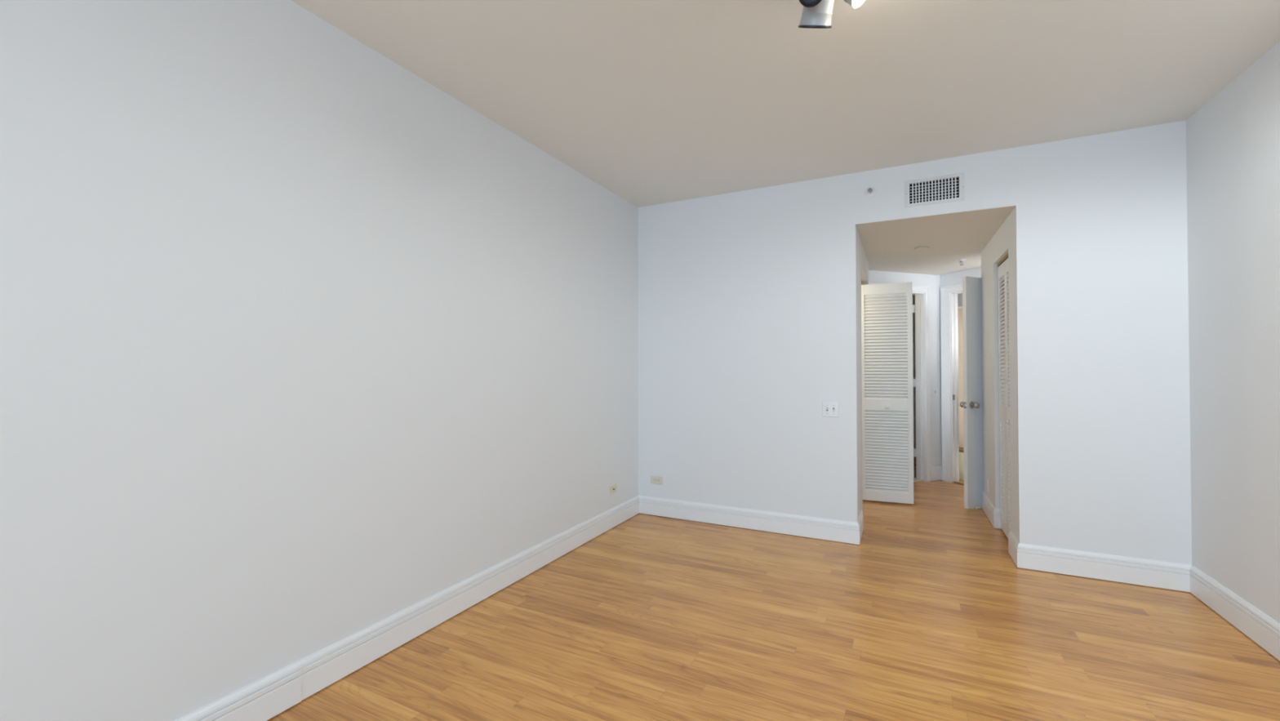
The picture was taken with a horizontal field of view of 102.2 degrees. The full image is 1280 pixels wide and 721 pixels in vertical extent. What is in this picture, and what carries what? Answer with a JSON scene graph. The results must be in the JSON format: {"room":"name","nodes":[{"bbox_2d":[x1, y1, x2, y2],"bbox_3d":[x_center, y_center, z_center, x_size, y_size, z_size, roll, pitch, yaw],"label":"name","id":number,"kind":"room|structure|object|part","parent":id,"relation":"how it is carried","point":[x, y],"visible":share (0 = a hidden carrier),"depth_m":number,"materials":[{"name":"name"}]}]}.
{"room":"empty bedroom","nodes":[
{"label":"empty bedroom","id":0,"kind":"room"},
{"bbox_2d":[0,0,638,720],"bbox_3d":[-2.016,-0.048,0.874,0.140,2.740,8.759,0,-1,27],"label":"wall","id":1,"kind":"structure","parent":0,"point":[302,344],"depth_m":1.90,"materials":[{"name":"white paint"}]},
{"bbox_2d":[174,494,639,720],"bbox_3d":[-1.943,1.240,0.822,0.020,0.154,8.519,0,-1,27],"label":"baseboard","id":2,"kind":"structure","parent":1,"relation":"attached to","point":[274,693],"depth_m":2.35,"materials":[{"name":"white paint"}]},
{"bbox_2d":[608,483,616,494],"bbox_3d":[-0.216,1.047,4.208,0.016,0.070,0.110,0,-1,27],"label":"cable jack","id":3,"kind":"object","parent":1,"relation":"attached to","point":[612,488],"visible":1,"depth_m":4.20,"materials":[{"name":"beige plastic"}]},
{"bbox_2d":[266,456,1279,720],"bbox_3d":[0.938,1.391,2.033,5.000,0.120,13.900,0,-1,27],"label":"floor","id":4,"kind":"structure","parent":0,"point":[931,616],"depth_m":2.47,"materials":[{"name":"brown wood"}]},
{"bbox_2d":[959,446,964,479],"bbox_3d":[4.078,1.201,5.740,0.570,0.338,1.150,0,-1,-18],"label":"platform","id":5,"kind":"object","parent":4,"relation":"on","point":[961,449],"visible":0.04,"depth_m":5.96,"materials":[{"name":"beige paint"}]},
{"bbox_2d":[957,306,963,447],"bbox_3d":[4.120,0.192,5.853,0.344,1.682,1.115,0,-1,-18],"label":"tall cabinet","id":6,"kind":"object","parent":5,"relation":"on","point":[959,308],"visible":0.07,"depth_m":6.18,"materials":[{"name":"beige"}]},
{"bbox_2d":[290,0,1279,207],"bbox_3d":[-0.333,-1.490,0.029,4.100,0.120,8.759,0,-1,27],"label":"ceiling","id":7,"kind":"structure","parent":0,"point":[653,102],"depth_m":2.51,"materials":[{"name":"white paint"}]},
{"bbox_2d":[798,0,865,28],"bbox_3d":[0.632,-1.290,1.724,0.241,0.243,0.351,0,-1,27],"label":"ceiling spotlight","id":8,"kind":"object","parent":7,"relation":"attached to","point":[816,14],"visible":1,"depth_m":1.81,"materials":[{"name":"grey paint"}]},
{"bbox_2d":[857,230,868,516],"bbox_3d":[1.940,0.181,4.610,0.120,2.358,1.501,0,-1,27],"label":"wall","id":9,"kind":"structure","parent":0,"point":[862,260],"depth_m":4.13,"materials":[{"name":"white paint"}]},
{"bbox_2d":[861,282,913,503],"bbox_3d":[2.368,0.295,4.975,0.461,2.107,0.143,0,-1,27],"label":"door","id":10,"kind":"structure","parent":9,"relation":"in","point":[886,309],"depth_m":4.94,"materials":[{"name":"white paint"}]},
{"bbox_2d":[868,270,942,480],"bbox_3d":[2.634,0.193,5.746,1.720,2.358,0.125,0,-1,-18],"label":"wall","id":11,"kind":"structure","parent":0,"point":[933,281],"depth_m":5.92,"materials":[{"name":"white paint"}]},
{"bbox_2d":[868,282,930,481],"bbox_3d":[2.874,0.262,5.813,0.856,2.221,0.144,0,-1,-18],"label":"trim","id":12,"kind":"structure","parent":11,"relation":"attached to","point":[922,293],"depth_m":5.89,"materials":[{"name":"white paint"}]},
{"bbox_2d":[911,296,915,477],"bbox_3d":[3.064,0.309,6.323,0.056,2.102,0.712,0,-1,-18],"label":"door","id":13,"kind":"structure","parent":11,"relation":"in","point":[913,305],"depth_m":5.99,"materials":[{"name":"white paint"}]},
{"bbox_2d":[932,386,937,396],"bbox_3d":[3.384,0.361,5.910,0.070,0.114,0.020,0,-1,-18],"label":"light switch","id":14,"kind":"object","parent":11,"relation":"attached to","point":[934,388],"visible":1,"depth_m":5.91,"materials":[{"name":"white plastic"}]},
{"bbox_2d":[930,466,942,480],"bbox_3d":[3.392,1.291,5.903,0.175,0.154,0.016,0,-1,-18],"label":"baseboard","id":15,"kind":"structure","parent":11,"relation":"attached to","point":[935,472],"depth_m":5.89,"materials":[{"name":"white paint"}]},
{"bbox_2d":[638,120,1191,564],"bbox_3d":[1.614,-0.018,3.869,3.596,2.740,0.120,0,-1,27],"label":"wall","id":16,"kind":"structure","parent":0,"point":[748,299],"depth_m":3.47,"materials":[{"name":"white paint"}]},
{"bbox_2d":[650,475,662,484],"bbox_3d":[0.147,1.050,4.535,0.116,0.070,0.008,0,-1,27],"label":"power outlet","id":17,"kind":"object","parent":16,"relation":"attached to","point":[654,479],"visible":1,"depth_m":4.53,"materials":[{"name":"beige plastic"}]},
{"bbox_2d":[639,495,863,544],"bbox_3d":[0.883,1.277,4.366,1.825,0.154,0.397,0,-1,27],"label":"baseboard","id":18,"kind":"structure","parent":16,"relation":"attached to","point":[851,532],"depth_m":4.12,"materials":[{"name":"white paint"}]},
{"bbox_2d":[822,401,839,417],"bbox_3d":[1.430,0.368,3.880,0.117,0.114,0.020,0,-1,27],"label":"light switch","id":19,"kind":"object","parent":16,"relation":"attached to","point":[829,409],"visible":1,"depth_m":3.88,"materials":[{"name":"white plastic"}]},
{"bbox_2d":[864,186,876,197],"bbox_3d":[1.673,-1.231,3.753,0.080,0.080,0.054,0,-1,27],"label":"sprinkler","id":20,"kind":"object","parent":16,"relation":"attached to","point":[869,192],"visible":1,"depth_m":3.77,"materials":[{"name":"white metal"}]},
{"bbox_2d":[904,173,964,208],"bbox_3d":[2.070,-1.180,3.642,0.362,0.188,0.128,0,-1,27],"label":"air vent","id":21,"kind":"object","parent":16,"relation":"in","point":[953,189],"visible":0.96,"depth_m":3.61,"materials":[{"name":"white metal"}]},
{"bbox_2d":[1008,530,1191,591],"bbox_3d":[2.879,1.261,3.289,0.833,0.154,0.297,0,-1,27],"label":"baseboard","id":22,"kind":"structure","parent":16,"relation":"attached to","point":[1142,571],"depth_m":3.15,"materials":[{"name":"white paint"}]},
{"bbox_2d":[855,204,1015,275],"bbox_3d":[2.941,-1.034,5.931,4.550,0.100,4.980,0,-1,27],"label":"ceiling","id":23,"kind":"structure","parent":0,"point":[888,246],"depth_m":4.29,"materials":[{"name":"white paint"}]},
{"bbox_2d":[913,246,929,250],"bbox_3d":[2.498,-0.993,4.580,0.124,0.012,0.124,0,-1,27],"label":"cover plate","id":24,"kind":"object","parent":23,"relation":"attached to","point":[920,248],"visible":1,"depth_m":4.56,"materials":[{"name":"white paint"}]},
{"bbox_2d":[956,258,966,265],"bbox_3d":[3.180,-0.967,5.107,0.088,0.054,0.088,0,-1,27],"label":"sprinkler","id":25,"kind":"object","parent":23,"relation":"attached to","point":[961,260],"visible":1,"depth_m":5.09,"materials":[{"name":"white metal"}]},
{"bbox_2d":[911,293,962,448],"bbox_3d":[3.319,0.194,5.939,3.700,2.358,3.600,0,-1,27],"label":"wall","id":26,"kind":"structure","parent":0,"point":[959,295],"depth_m":7.50,"materials":[{"name":"white paint"}]},
{"bbox_2d":[913,477,924,481],"bbox_3d":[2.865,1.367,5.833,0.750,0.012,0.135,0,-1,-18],"label":"baseboard","id":27,"kind":"structure","parent":26,"relation":"attached to","point":[915,479],"depth_m":5.88,"materials":[{"name":"white wood"}]},
{"bbox_2d":[940,266,981,287],"bbox_3d":[3.777,0.184,5.146,0.088,2.358,1.720,0,-1,-18],"label":"wall","id":28,"kind":"structure","parent":0,"point":[953,278],"depth_m":5.76,"materials":[{"name":"white paint"}]},
{"bbox_2d":[940,283,962,482],"bbox_3d":[3.666,0.260,5.458,0.107,2.215,1.029,0,-1,-18],"label":"trim","id":29,"kind":"structure","parent":28,"relation":"attached to","point":[948,294],"depth_m":5.83,"materials":[{"name":"white paint"}]},
{"bbox_2d":[981,211,1015,536],"bbox_3d":[3.328,0.170,3.878,1.107,2.358,1.461,0,-1,27],"label":"wall","id":30,"kind":"structure","parent":0,"point":[1001,244],"depth_m":4.18,"materials":[{"name":"white paint"}]},
{"bbox_2d":[960,275,982,508],"bbox_3d":[3.336,0.290,4.864,0.812,2.115,0.170,0,-1,-22],"label":"door","id":31,"kind":"structure","parent":30,"relation":"in","point":[971,404],"depth_m":4.73,"materials":[{"name":"white paint"}]},
{"bbox_3d":[3.045,0.407,4.690,0.066,0.066,0.067,0,-1,-22],"label":"knob","id":32,"kind":"part","parent":31,"relation":"part of","materials":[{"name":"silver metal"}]},
{"bbox_2d":[986,477,988,492],"bbox_3d":[3.032,1.087,4.503,0.008,0.114,0.070,0,-1,27],"label":"power outlet","id":33,"kind":"object","parent":30,"relation":"attached to","point":[987,477],"visible":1,"depth_m":4.49,"materials":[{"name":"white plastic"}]},
{"bbox_2d":[981,490,1001,528],"bbox_3d":[3.169,1.274,4.392,0.374,0.154,0.702,0,-1,27],"label":"baseboard","id":34,"kind":"structure","parent":30,"relation":"attached to","point":[993,514],"depth_m":4.29,"materials":[{"name":"white paint"}]},
{"bbox_2d":[997,253,1008,266],"bbox_3d":[2.767,-0.774,3.889,0.034,0.022,0.630,0,-1,26],"label":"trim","id":35,"kind":"structure","parent":30,"relation":"attached to","point":[1006,256],"depth_m":3.96,"materials":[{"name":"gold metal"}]},
{"bbox_2d":[997,257,1010,537],"bbox_3d":[2.756,0.290,3.883,0.065,2.085,0.614,0,-1,27],"label":"door","id":36,"kind":"structure","parent":30,"relation":"in","point":[1003,305],"depth_m":3.98,"materials":[{"name":"white paint"}]},
{"bbox_2d":[1186,40,1279,623],"bbox_3d":[1.361,-0.073,-0.853,0.140,2.740,8.761,0,-1,26],"label":"wall","id":37,"kind":"structure","parent":0,"point":[1233,141],"depth_m":2.58,"materials":[{"name":"white paint"}]},
{"bbox_2d":[1190,564,1279,660],"bbox_3d":[1.293,1.216,-0.833,0.016,0.154,8.520,0,-1,26],"label":"baseboard","id":38,"kind":"structure","parent":37,"relation":"attached to","point":[1260,628],"depth_m":2.56,"materials":[{"name":"white paint"}]}
]}

